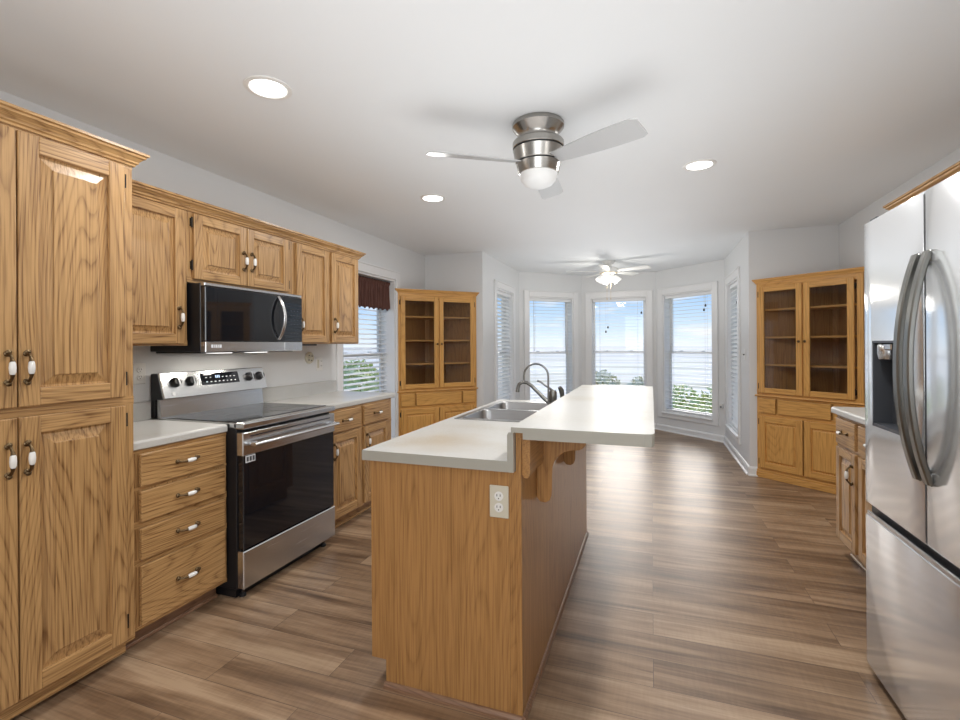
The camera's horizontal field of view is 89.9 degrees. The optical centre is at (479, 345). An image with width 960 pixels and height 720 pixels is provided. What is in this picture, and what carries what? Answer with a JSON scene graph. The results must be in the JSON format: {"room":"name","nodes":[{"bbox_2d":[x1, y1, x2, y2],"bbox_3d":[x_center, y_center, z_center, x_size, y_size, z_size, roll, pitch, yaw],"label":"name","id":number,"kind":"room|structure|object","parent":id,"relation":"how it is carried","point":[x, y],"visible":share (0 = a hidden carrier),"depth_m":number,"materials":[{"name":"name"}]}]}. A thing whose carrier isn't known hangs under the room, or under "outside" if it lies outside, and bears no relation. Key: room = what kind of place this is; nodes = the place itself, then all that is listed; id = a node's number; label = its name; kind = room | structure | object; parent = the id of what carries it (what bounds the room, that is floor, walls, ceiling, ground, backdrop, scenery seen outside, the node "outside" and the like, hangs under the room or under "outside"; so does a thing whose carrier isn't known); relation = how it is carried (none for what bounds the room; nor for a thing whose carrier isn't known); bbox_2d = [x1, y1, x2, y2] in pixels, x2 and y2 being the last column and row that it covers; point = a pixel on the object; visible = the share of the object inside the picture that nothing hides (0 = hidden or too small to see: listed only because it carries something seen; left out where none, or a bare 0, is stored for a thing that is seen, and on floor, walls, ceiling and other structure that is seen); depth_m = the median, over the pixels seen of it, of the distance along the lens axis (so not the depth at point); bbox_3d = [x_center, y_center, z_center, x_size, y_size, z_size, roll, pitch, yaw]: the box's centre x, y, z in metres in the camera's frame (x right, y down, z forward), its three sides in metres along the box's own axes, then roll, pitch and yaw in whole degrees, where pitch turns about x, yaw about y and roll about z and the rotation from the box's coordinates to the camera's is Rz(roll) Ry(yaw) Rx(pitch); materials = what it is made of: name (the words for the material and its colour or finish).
{"room":"kitchen","nodes":[
{"label":"kitchen","id":0,"kind":"room"},
{"bbox_2d":[0,90,424,419],"bbox_3d":[-2.090,0.111,2.354,0.200,2.440,7.830,0,0,20],"label":"wall","id":1,"kind":"structure","parent":0,"point":[163,171],"depth_m":3.39,"materials":[{"name":"paint"}]},
{"bbox_2d":[133,363,145,384],"bbox_3d":[-1.874,0.157,2.646,0.010,0.114,0.070,0,0,20],"label":"wall outlet","id":2,"kind":"object","parent":1,"relation":"attached to","point":[139,369],"visible":0.98,"depth_m":2.64,"materials":[{"name":"white plastic"}]},
{"bbox_2d":[137,367,142,372],"bbox_3d":[-1.874,0.137,2.646,0.010,0.033,0.033,0,0,20],"label":"socket","id":3,"kind":"object","parent":2,"relation":"attached to","point":[139,369],"depth_m":2.64,"materials":[{"name":"white plastic"}]},
{"bbox_2d":[137,374,142,379],"bbox_3d":[-1.874,0.177,2.646,0.010,0.033,0.033,0,0,20],"label":"socket","id":4,"kind":"object","parent":2,"relation":"attached to","point":[139,376],"depth_m":2.64,"materials":[{"name":"white plastic"}]},
{"bbox_2d":[133,401,150,421],"bbox_3d":[-1.931,0.365,2.465,0.019,0.102,0.484,0,0,20],"label":"backsplash","id":5,"kind":"structure","parent":1,"relation":"attached to","point":[141,410],"depth_m":2.64,"materials":[{"name":"laminate"}]},
{"bbox_2d":[132,179,192,345],"bbox_3d":[-1.774,-0.389,2.401,0.366,0.785,0.477,0,0,20],"label":"upper cabinet","id":6,"kind":"object","parent":1,"relation":"attached to","point":[159,284],"visible":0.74,"depth_m":2.42,"materials":[{"name":"brown wood"}]},
{"bbox_2d":[186,199,296,293],"bbox_3d":[-1.561,-0.562,3.001,0.366,0.442,0.794,0,0,20],"label":"upper cabinet","id":7,"kind":"object","parent":1,"relation":"attached to","point":[224,246],"visible":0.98,"depth_m":2.87,"materials":[{"name":"brown wood"}]},
{"bbox_2d":[150,282,301,352],"bbox_3d":[-1.506,-0.145,2.979,0.476,0.384,0.756,0,0,20],"label":"microwave","id":8,"kind":"object","parent":7,"relation":"attached to","point":[221,318],"visible":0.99,"depth_m":2.77,"materials":[{"name":"black metal"}]},
{"bbox_2d":[262,380,336,401],"bbox_3d":[-1.437,0.361,3.852,0.019,0.102,0.905,0,0,20],"label":"backsplash","id":9,"kind":"structure","parent":1,"relation":"attached to","point":[305,389],"depth_m":3.80,"materials":[{"name":"laminate"}]},
{"bbox_2d":[305,352,313,363],"bbox_3d":[-1.401,0.104,3.956,0.020,0.096,0.096,0,0,20],"label":"receptacle","id":10,"kind":"object","parent":1,"relation":"attached to","point":[309,357],"visible":1,"depth_m":3.94,"materials":[{"name":"beige plastic"}]},
{"bbox_2d":[316,357,322,370],"bbox_3d":[-1.363,0.158,4.080,0.009,0.114,0.082,0,0,20],"label":"wall outlet","id":11,"kind":"object","parent":1,"relation":"attached to","point":[319,361],"visible":1,"depth_m":4.08,"materials":[{"name":"white plastic"}]},
{"bbox_2d":[291,232,365,343],"bbox_3d":[-1.283,-0.397,3.778,0.366,0.775,0.854,0,0,20],"label":"upper cabinet","id":12,"kind":"object","parent":1,"relation":"attached to","point":[324,273],"visible":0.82,"depth_m":3.65,"materials":[{"name":"brown wood"}]},
{"bbox_2d":[302,344,316,345],"bbox_3d":[-1.271,-0.003,3.522,0.040,0.012,0.180,0,0,20],"label":"light","id":13,"kind":"object","parent":12,"relation":"attached to","point":[302,344],"visible":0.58,"depth_m":3.52,"materials":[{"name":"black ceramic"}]},
{"bbox_2d":[336,260,400,438],"bbox_3d":[-1.172,0.154,4.867,0.243,1.932,1.162,0,0,20],"label":"window","id":14,"kind":"structure","parent":1,"relation":"in","point":[364,268],"depth_m":5.30,"materials":[{"name":"white paint"}]},
{"bbox_2d":[343,308,386,391],"bbox_3d":[-1.205,0.159,4.879,0.052,1.708,0.932,0,0,20],"label":"window blind","id":15,"kind":"object","parent":14,"relation":"attached to","point":[344,364],"visible":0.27,"depth_m":4.95,"materials":[{"name":"white plastic"}]},
{"bbox_2d":[358,275,389,310],"bbox_3d":[-1.158,-0.531,4.861,0.044,0.312,0.940,0,0,20],"label":"window valance","id":16,"kind":"object","parent":14,"relation":"attached to","point":[372,293],"visible":0.66,"depth_m":4.99,"materials":[{"name":"brown fabric"}]},
{"bbox_2d":[425,251,488,407],"bbox_3d":[-0.289,0.099,5.975,0.760,2.440,0.200,0,0,20],"label":"wall","id":17,"kind":"structure","parent":0,"point":[463,272],"depth_m":5.83,"materials":[{"name":"paint"}]},
{"bbox_2d":[11,429,906,719],"bbox_3d":[0.476,1.345,2.769,4.740,0.060,10.730,0,0,20],"label":"floor","id":18,"kind":"structure","parent":0,"point":[703,588],"depth_m":2.21,"materials":[{"name":"brown wood"}]},
{"bbox_2d":[0,99,149,719],"bbox_3d":[-1.846,0.259,1.768,0.648,2.141,0.850,0,0,20],"label":"pantry cabinet","id":19,"kind":"object","parent":18,"relation":"on","point":[67,611],"visible":1,"depth_m":1.77,"materials":[{"name":"brown wood"}]},
{"bbox_2d":[126,432,226,649],"bbox_3d":[-1.642,0.892,2.362,0.626,0.872,0.486,0,0,20],"label":"base cabinet","id":20,"kind":"object","parent":18,"relation":"on","point":[180,493],"visible":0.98,"depth_m":2.24,"materials":[{"name":"brown wood"}]},
{"bbox_2d":[133,401,227,450],"bbox_3d":[-1.668,0.382,2.371,0.578,0.140,0.484,0,0,20],"label":"countertop","id":21,"kind":"structure","parent":20,"relation":"on","point":[148,432],"depth_m":2.38,"materials":[{"name":"laminate"}]},
{"bbox_2d":[151,367,339,597],"bbox_3d":[-1.373,0.740,2.935,0.728,1.172,0.766,0,0,20],"label":"range","id":22,"kind":"object","parent":18,"relation":"on","point":[280,509],"visible":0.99,"depth_m":2.75,"materials":[{"name":"silver metal"}]},
{"bbox_2d":[159,403,334,429],"bbox_3d":[-1.376,0.420,2.936,0.610,0.036,0.762,0,0,20],"label":"cooktop","id":23,"kind":"object","parent":22,"relation":"in","point":[237,416],"depth_m":2.82,"materials":[{"name":"black glass"}]},
{"bbox_2d":[329,398,390,527],"bbox_3d":[-1.146,0.889,3.752,0.626,0.872,0.905,0,0,20],"label":"base cabinet","id":24,"kind":"object","parent":18,"relation":"on","point":[365,425],"visible":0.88,"depth_m":3.59,"materials":[{"name":"brown wood"}]},
{"bbox_2d":[262,380,394,408],"bbox_3d":[-1.165,0.379,3.781,0.578,0.140,0.955,0,0,20],"label":"countertop","id":25,"kind":"structure","parent":24,"relation":"on","point":[323,392],"depth_m":3.76,"materials":[{"name":"laminate"}]},
{"bbox_2d":[395,288,478,435],"bbox_3d":[-0.574,0.347,5.730,1.038,1.949,0.518,0,0,-27],"label":"china cabinet","id":26,"kind":"object","parent":18,"relation":"on","point":[437,371],"visible":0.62,"depth_m":5.61,"materials":[{"name":"brown wood"}]},
{"bbox_2d":[405,340,469,341],"bbox_3d":[-0.584,-0.053,5.749,0.864,0.018,0.408,0,0,-27],"label":"shelf","id":27,"kind":"object","parent":26,"relation":"attached to","point":[405,340],"depth_m":5.66,"materials":[{"name":"brown wood"}]},
{"bbox_2d":[405,316,469,319],"bbox_3d":[-0.586,-0.323,5.749,0.864,0.018,0.408,0,0,-27],"label":"shelf","id":28,"kind":"object","parent":26,"relation":"attached to","point":[406,317],"depth_m":5.67,"materials":[{"name":"brown wood"}]},
{"bbox_2d":[406,362,469,364],"bbox_3d":[-0.582,0.214,5.749,0.864,0.018,0.408,0,0,-27],"label":"shelf","id":29,"kind":"object","parent":26,"relation":"attached to","point":[407,363],"depth_m":5.66,"materials":[{"name":"brown wood"}]},
{"bbox_2d":[371,433,588,719],"bbox_3d":[0.237,0.808,2.570,0.820,1.017,1.773,0,0,20],"label":"kitchen island","id":30,"kind":"object","parent":18,"relation":"on","point":[468,604],"visible":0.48,"depth_m":1.79,"materials":[{"name":"brown wood"}]},
{"bbox_2d":[362,399,545,472],"bbox_3d":[0.132,0.371,2.613,0.608,0.139,1.810,0,0,20],"label":"island countertop","id":31,"kind":"structure","parent":30,"relation":"on","point":[451,442],"depth_m":1.90,"materials":[{"name":"laminate"}]},
{"bbox_2d":[454,401,546,421],"bbox_3d":[0.224,0.484,2.947,0.475,0.174,0.840,0,0,20],"label":"sink","id":32,"kind":"object","parent":31,"relation":"in","point":[509,411],"visible":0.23,"depth_m":2.97,"materials":[{"name":"metal"}]},
{"bbox_2d":[507,431,515,472],"bbox_3d":[0.408,0.370,2.515,0.022,0.139,1.810,0,0,20],"label":"backsplash","id":33,"kind":"structure","parent":31,"relation":"attached to","point":[511,437],"depth_m":1.66,"materials":[{"name":"laminate"}]},
{"bbox_2d":[523,363,548,405],"bbox_3d":[0.334,0.250,2.812,0.168,0.293,0.036,0,0,20],"label":"water tap","id":34,"kind":"object","parent":31,"relation":"on","point":[528,366],"visible":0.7,"depth_m":2.79,"materials":[{"name":"silver metal"}]},
{"bbox_2d":[516,380,556,403],"bbox_3d":[0.353,0.306,3.007,0.269,0.180,0.060,0,0,20],"label":"kitchen faucet","id":35,"kind":"object","parent":31,"relation":"on","point":[552,394],"visible":0.72,"depth_m":2.99,"materials":[{"name":"silver metal"}]},
{"bbox_2d":[558,386,563,397],"bbox_3d":[0.530,0.329,3.103,0.049,0.132,0.049,0,0,20],"label":"sprayer","id":36,"kind":"object","parent":31,"relation":"on","point":[561,390],"visible":0.34,"depth_m":3.09,"materials":[{"name":"silver metal"}]},
{"bbox_2d":[511,385,654,446],"bbox_3d":[0.629,0.298,2.423,0.463,0.040,1.815,0,0,20],"label":"breakfast bar","id":37,"kind":"object","parent":31,"relation":"on","point":[588,414],"visible":1,"depth_m":1.81,"materials":[{"name":"laminate"}]},
{"bbox_2d":[490,485,508,518],"bbox_3d":[0.067,0.553,1.697,0.070,0.114,0.010,0,0,20],"label":"island outlet","id":38,"kind":"object","parent":30,"relation":"attached to","point":[499,495],"visible":1,"depth_m":1.69,"materials":[{"name":"beige plastic"}]},
{"bbox_2d":[494,492,502,500],"bbox_3d":[0.067,0.533,1.697,0.033,0.033,0.010,0,0,20],"label":"socket","id":39,"kind":"object","parent":38,"relation":"attached to","point":[498,496],"depth_m":1.69,"materials":[{"name":"white plastic"}]},
{"bbox_2d":[494,503,502,511],"bbox_3d":[0.067,0.573,1.697,0.033,0.033,0.010,0,0,20],"label":"socket","id":40,"kind":"object","parent":38,"relation":"attached to","point":[498,507],"depth_m":1.69,"materials":[{"name":"white plastic"}]},
{"bbox_2d":[752,266,864,494],"bbox_3d":[3.138,0.324,4.484,0.470,1.949,0.949,0,0,-30],"label":"china cabinet","id":41,"kind":"object","parent":18,"relation":"on","point":[811,326],"visible":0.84,"depth_m":4.48,"materials":[{"name":"brown wood"}]},
{"bbox_2d":[765,364,856,368],"bbox_3d":[3.157,0.191,4.489,0.360,0.018,0.775,0,0,-30],"label":"shelf","id":42,"kind":"object","parent":41,"relation":"attached to","point":[767,366],"depth_m":4.54,"materials":[{"name":"brown wood"}]},
{"bbox_2d":[765,335,856,338],"bbox_3d":[3.156,-0.076,4.489,0.360,0.018,0.775,0,0,-30],"label":"shelf","id":43,"kind":"object","parent":41,"relation":"attached to","point":[766,336],"depth_m":4.56,"materials":[{"name":"brown wood"}]},
{"bbox_2d":[765,303,856,310],"bbox_3d":[3.154,-0.346,4.489,0.360,0.018,0.775,0,0,-30],"label":"shelf","id":44,"kind":"object","parent":41,"relation":"attached to","point":[835,307],"depth_m":4.53,"materials":[{"name":"brown wood"}]},
{"bbox_2d":[836,415,871,571],"bbox_3d":[2.287,0.867,2.353,0.638,0.872,1.235,0,0,20],"label":"base cabinet","id":45,"kind":"object","parent":18,"relation":"on","point":[852,506],"visible":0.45,"depth_m":2.77,"materials":[{"name":"brown wood"}]},
{"bbox_2d":[831,406,864,424],"bbox_3d":[2.306,0.357,2.361,0.605,0.140,1.265,0,0,20],"label":"countertop","id":46,"kind":"structure","parent":45,"relation":"on","point":[857,414],"depth_m":2.83,"materials":[{"name":"laminate"}]},
{"bbox_2d":[864,171,959,719],"bbox_3d":[1.775,0.401,1.379,0.918,1.812,0.912,0,0,20],"label":"refrigerator","id":47,"kind":"object","parent":18,"relation":"on","point":[912,250],"visible":1,"depth_m":1.55,"materials":[{"name":"grey metal"}]},
{"bbox_2d":[0,0,959,275],"bbox_3d":[0.460,-1.200,2.769,5.540,0.150,11.530,0,0,20],"label":"ceiling","id":48,"kind":"structure","parent":0,"point":[809,113],"depth_m":2.21,"materials":[{"name":"paint"}]},
{"bbox_2d":[243,75,291,99],"bbox_3d":[-0.919,-1.113,2.086,0.196,0.007,0.196,0,0,20],"label":"recessed light","id":49,"kind":"object","parent":48,"relation":"in","point":[266,87],"visible":1,"depth_m":2.07,"materials":[{"name":"white"}]},
{"bbox_2d":[249,79,286,97],"bbox_3d":[-0.919,-1.113,2.086,0.150,0.004,0.150,0,0,20],"label":"diffuser","id":50,"kind":"object","parent":49,"relation":"attached to","point":[263,88],"depth_m":2.08,"materials":[{"name":"white plastic"}]},
{"bbox_2d":[420,194,445,201],"bbox_3d":[-0.358,-1.117,3.658,0.196,0.007,0.196,0,0,20],"label":"recessed light","id":51,"kind":"object","parent":48,"relation":"in","point":[427,197],"visible":1,"depth_m":3.65,"materials":[{"name":"white"}]},
{"bbox_2d":[423,196,442,200],"bbox_3d":[-0.358,-1.117,3.658,0.150,0.004,0.150,0,0,20],"label":"diffuser","id":52,"kind":"object","parent":51,"relation":"attached to","point":[425,198],"depth_m":3.65,"materials":[{"name":"white plastic"}]},
{"bbox_2d":[426,112,647,198],"bbox_3d":[0.346,-0.962,2.537,1.028,0.326,0.923,0,0,20],"label":"ceiling fan","id":53,"kind":"object","parent":48,"relation":"hanging from","point":[539,150],"visible":1,"depth_m":2.34,"materials":[{"name":"silver metal"}]},
{"bbox_2d":[573,260,650,298],"bbox_3d":[1.720,-0.873,6.462,1.093,0.520,1.054,0,0,20],"label":"ceiling fan","id":54,"kind":"object","parent":48,"relation":"hanging from","point":[607,270],"visible":1,"depth_m":6.43,"materials":[{"name":"white"}]},
{"bbox_2d":[682,159,716,170],"bbox_3d":[1.377,-1.127,3.015,0.196,0.007,0.196,0,0,20],"label":"recessed light","id":55,"kind":"object","parent":48,"relation":"in","point":[701,164],"visible":1,"depth_m":3.01,"materials":[{"name":"white"}]},
{"bbox_2d":[686,161,712,169],"bbox_3d":[1.377,-1.128,3.015,0.150,0.004,0.150,0,0,20],"label":"diffuser","id":56,"kind":"object","parent":55,"relation":"attached to","point":[693,165],"depth_m":3.01,"materials":[{"name":"white plastic"}]},
{"bbox_2d":[488,255,519,402],"bbox_3d":[0.278,0.096,6.670,0.160,2.440,1.490,0,0,20],"label":"wall","id":57,"kind":"structure","parent":0,"point":[497,270],"depth_m":6.17,"materials":[{"name":"paint"}]},
{"bbox_2d":[494,279,515,400],"bbox_3d":[0.289,0.132,6.639,0.202,1.957,0.982,0,0,20],"label":"window","id":58,"kind":"structure","parent":57,"relation":"in","point":[503,287],"depth_m":6.99,"materials":[{"name":"white paint"}]},
{"bbox_2d":[497,290,510,399],"bbox_3d":[0.302,0.137,6.634,0.052,1.733,0.752,0,0,20],"label":"window blind","id":59,"kind":"object","parent":58,"relation":"attached to","point":[500,293],"visible":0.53,"depth_m":6.70,"materials":[{"name":"white plastic"}]},
{"bbox_2d":[519,272,581,399],"bbox_3d":[1.097,0.091,7.659,1.160,2.440,0.160,0,0,-25],"label":"wall","id":60,"kind":"structure","parent":0,"point":[527,280],"depth_m":7.55,"materials":[{"name":"paint"}]},
{"bbox_2d":[523,290,578,399],"bbox_3d":[1.106,0.127,7.640,1.012,1.957,0.202,0,0,-25],"label":"window","id":61,"kind":"structure","parent":60,"relation":"in","point":[571,340],"depth_m":7.75,"materials":[{"name":"white paint"}]},
{"bbox_2d":[529,298,571,399],"bbox_3d":[1.115,0.132,7.621,0.782,1.733,0.066,0,0,-25],"label":"window blind","id":62,"kind":"object","parent":61,"relation":"attached to","point":[531,299],"visible":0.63,"depth_m":7.61,"materials":[{"name":"white plastic"}]},
{"bbox_2d":[549,390,556,403],"bbox_3d":[0.452,0.337,2.972,0.060,0.118,0.060,0,0,20],"label":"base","id":63,"kind":"object","parent":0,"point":[552,394],"depth_m":2.95,"materials":[{"name":"silver metal"}]},
{"bbox_2d":[581,272,656,424],"bbox_3d":[2.221,0.084,7.712,1.140,2.440,0.160,0,0,20],"label":"wall","id":64,"kind":"structure","parent":0,"point":[643,280],"depth_m":7.59,"materials":[{"name":"paint"}]},
{"bbox_2d":[585,290,652,385],"bbox_3d":[2.221,0.120,7.690,1.037,1.957,0.202,0,0,20],"label":"window","id":65,"kind":"structure","parent":64,"relation":"in","point":[647,294],"depth_m":7.63,"materials":[{"name":"white paint"}]},
{"bbox_2d":[592,298,645,385],"bbox_3d":[2.213,0.125,7.667,0.807,1.733,0.073,0,0,20],"label":"window blind","id":66,"kind":"object","parent":65,"relation":"attached to","point":[622,299],"visible":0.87,"depth_m":7.66,"materials":[{"name":"white plastic"}]},
{"bbox_2d":[656,259,724,435],"bbox_3d":[3.066,0.079,6.957,0.160,2.440,1.174,0,0,-27],"label":"wall","id":67,"kind":"structure","parent":0,"point":[712,271],"depth_m":6.67,"materials":[{"name":"paint"}]},
{"bbox_2d":[657,281,718,425],"bbox_3d":[3.038,0.115,6.968,0.202,1.957,1.042,0,0,-27],"label":"window","id":68,"kind":"structure","parent":67,"relation":"in","point":[663,307],"depth_m":7.17,"materials":[{"name":"white paint"}]},
{"bbox_2d":[665,291,711,416],"bbox_3d":[3.016,0.120,6.956,0.073,1.733,0.812,0,0,-27],"label":"window blind","id":69,"kind":"object","parent":68,"relation":"attached to","point":[705,292],"visible":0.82,"depth_m":6.93,"materials":[{"name":"white plastic"}]},
{"bbox_2d":[656,423,724,442],"bbox_3d":[2.989,1.254,6.915,0.030,0.090,1.154,0,0,-27],"label":"baseboard","id":70,"kind":"structure","parent":67,"relation":"attached to","point":[704,435],"depth_m":6.86,"materials":[{"name":"white paint"}]},
{"bbox_2d":[724,236,745,460],"bbox_3d":[3.084,0.079,5.668,0.160,2.440,1.490,0,0,20],"label":"wall","id":71,"kind":"structure","parent":0,"point":[735,258],"depth_m":5.20,"materials":[{"name":"paint"}]},
{"bbox_2d":[724,267,740,444],"bbox_3d":[3.080,0.115,5.718,0.202,1.957,1.002,0,0,20],"label":"window","id":72,"kind":"structure","parent":71,"relation":"in","point":[735,274],"depth_m":6.09,"materials":[{"name":"white paint"}]},
{"bbox_2d":[730,281,737,428],"bbox_3d":[3.057,0.120,5.726,0.073,1.733,0.772,0,0,20],"label":"window blind","id":73,"kind":"object","parent":72,"relation":"attached to","point":[734,400],"visible":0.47,"depth_m":5.90,"materials":[{"name":"white plastic"}]},
{"bbox_2d":[723,436,748,474],"bbox_3d":[2.968,1.254,5.606,0.030,0.090,1.670,0,0,20],"label":"baseboard","id":74,"kind":"structure","parent":71,"relation":"attached to","point":[740,460],"depth_m":5.44,"materials":[{"name":"white paint"}]},
{"bbox_2d":[745,224,838,466],"bbox_3d":[3.083,0.079,4.772,0.760,2.440,0.200,0,0,20],"label":"wall","id":75,"kind":"structure","parent":0,"point":[772,253],"depth_m":4.74,"materials":[{"name":"paint"}]},
{"bbox_2d":[748,466,757,476],"bbox_3d":[2.724,1.256,4.780,0.095,0.090,0.030,0,0,20],"label":"baseboard","id":76,"kind":"structure","parent":75,"relation":"attached to","point":[752,470],"depth_m":4.78,"materials":[{"name":"white paint"}]},
{"bbox_2d":[839,148,959,315],"bbox_3d":[2.186,0.084,0.829,0.200,2.440,7.830,0,0,20],"label":"wall","id":77,"kind":"structure","parent":0,"point":[851,231],"depth_m":4.03,"materials":[{"name":"paint"}]},
{"bbox_2d":[883,161,959,210],"bbox_3d":[2.224,-0.453,1.812,0.378,0.753,2.140,0,0,20],"label":"upper cabinet","id":78,"kind":"object","parent":77,"relation":"attached to","point":[955,168],"visible":0.02,"depth_m":2.45,"materials":[{"name":"brown wood"}]},
{"label":"outside","id":79,"kind":"structure","parent":0,"visible":0},
{"bbox_3d":[11.148,9.820,31.082,180.000,15.507,82.000,0,0,20],"label":"bank","id":80,"kind":"object","parent":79,"visible":0},
{"bbox_2d":[344,357,378,391],"bbox_3d":[-2.973,1.602,10.222,3.401,2.694,3.355,0,0,20],"label":"bush","id":81,"kind":"object","parent":80,"relation":"on","point":[358,361],"visible":0.05,"depth_m":9.77,"materials":[{"name":"green plant"}]},
{"bbox_2d":[596,369,620,385],"bbox_3d":[3.407,1.679,13.388,1.418,2.048,1.398,0,0,20],"label":"bush","id":82,"kind":"object","parent":80,"relation":"on","point":[601,374],"visible":0.12,"depth_m":13.13,"materials":[{"name":"green plant"}]},
{"bbox_2d":[626,376,643,384],"bbox_3d":[4.113,1.761,12.358,1.046,1.972,0.997,0,0,20],"label":"bush","id":83,"kind":"object","parent":80,"relation":"on","point":[636,380],"visible":0.06,"depth_m":12.26,"materials":[{"name":"green plant"}]},
{"bbox_2d":[672,384,707,411],"bbox_3d":[4.509,1.813,10.720,1.278,1.967,1.280,0,0,20],"label":"bush","id":84,"kind":"object","parent":80,"relation":"on","point":[693,393],"visible":0.15,"depth_m":10.58,"materials":[{"name":"green plant"}]},
{"bbox_2d":[693,384,711,412],"bbox_3d":[4.602,1.682,9.091,1.233,2.026,1.197,0,0,20],"label":"bush","id":85,"kind":"object","parent":80,"relation":"on","point":[710,389],"visible":0.06,"depth_m":9.11,"materials":[{"name":"green plant"}]},
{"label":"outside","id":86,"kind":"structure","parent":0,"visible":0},
{"bbox_2d":[343,346,711,412],"bbox_3d":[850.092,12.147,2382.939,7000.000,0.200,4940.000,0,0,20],"label":"outdoor view","id":87,"kind":"object","parent":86,"point":[600,358],"visible":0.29,"depth_m":382.13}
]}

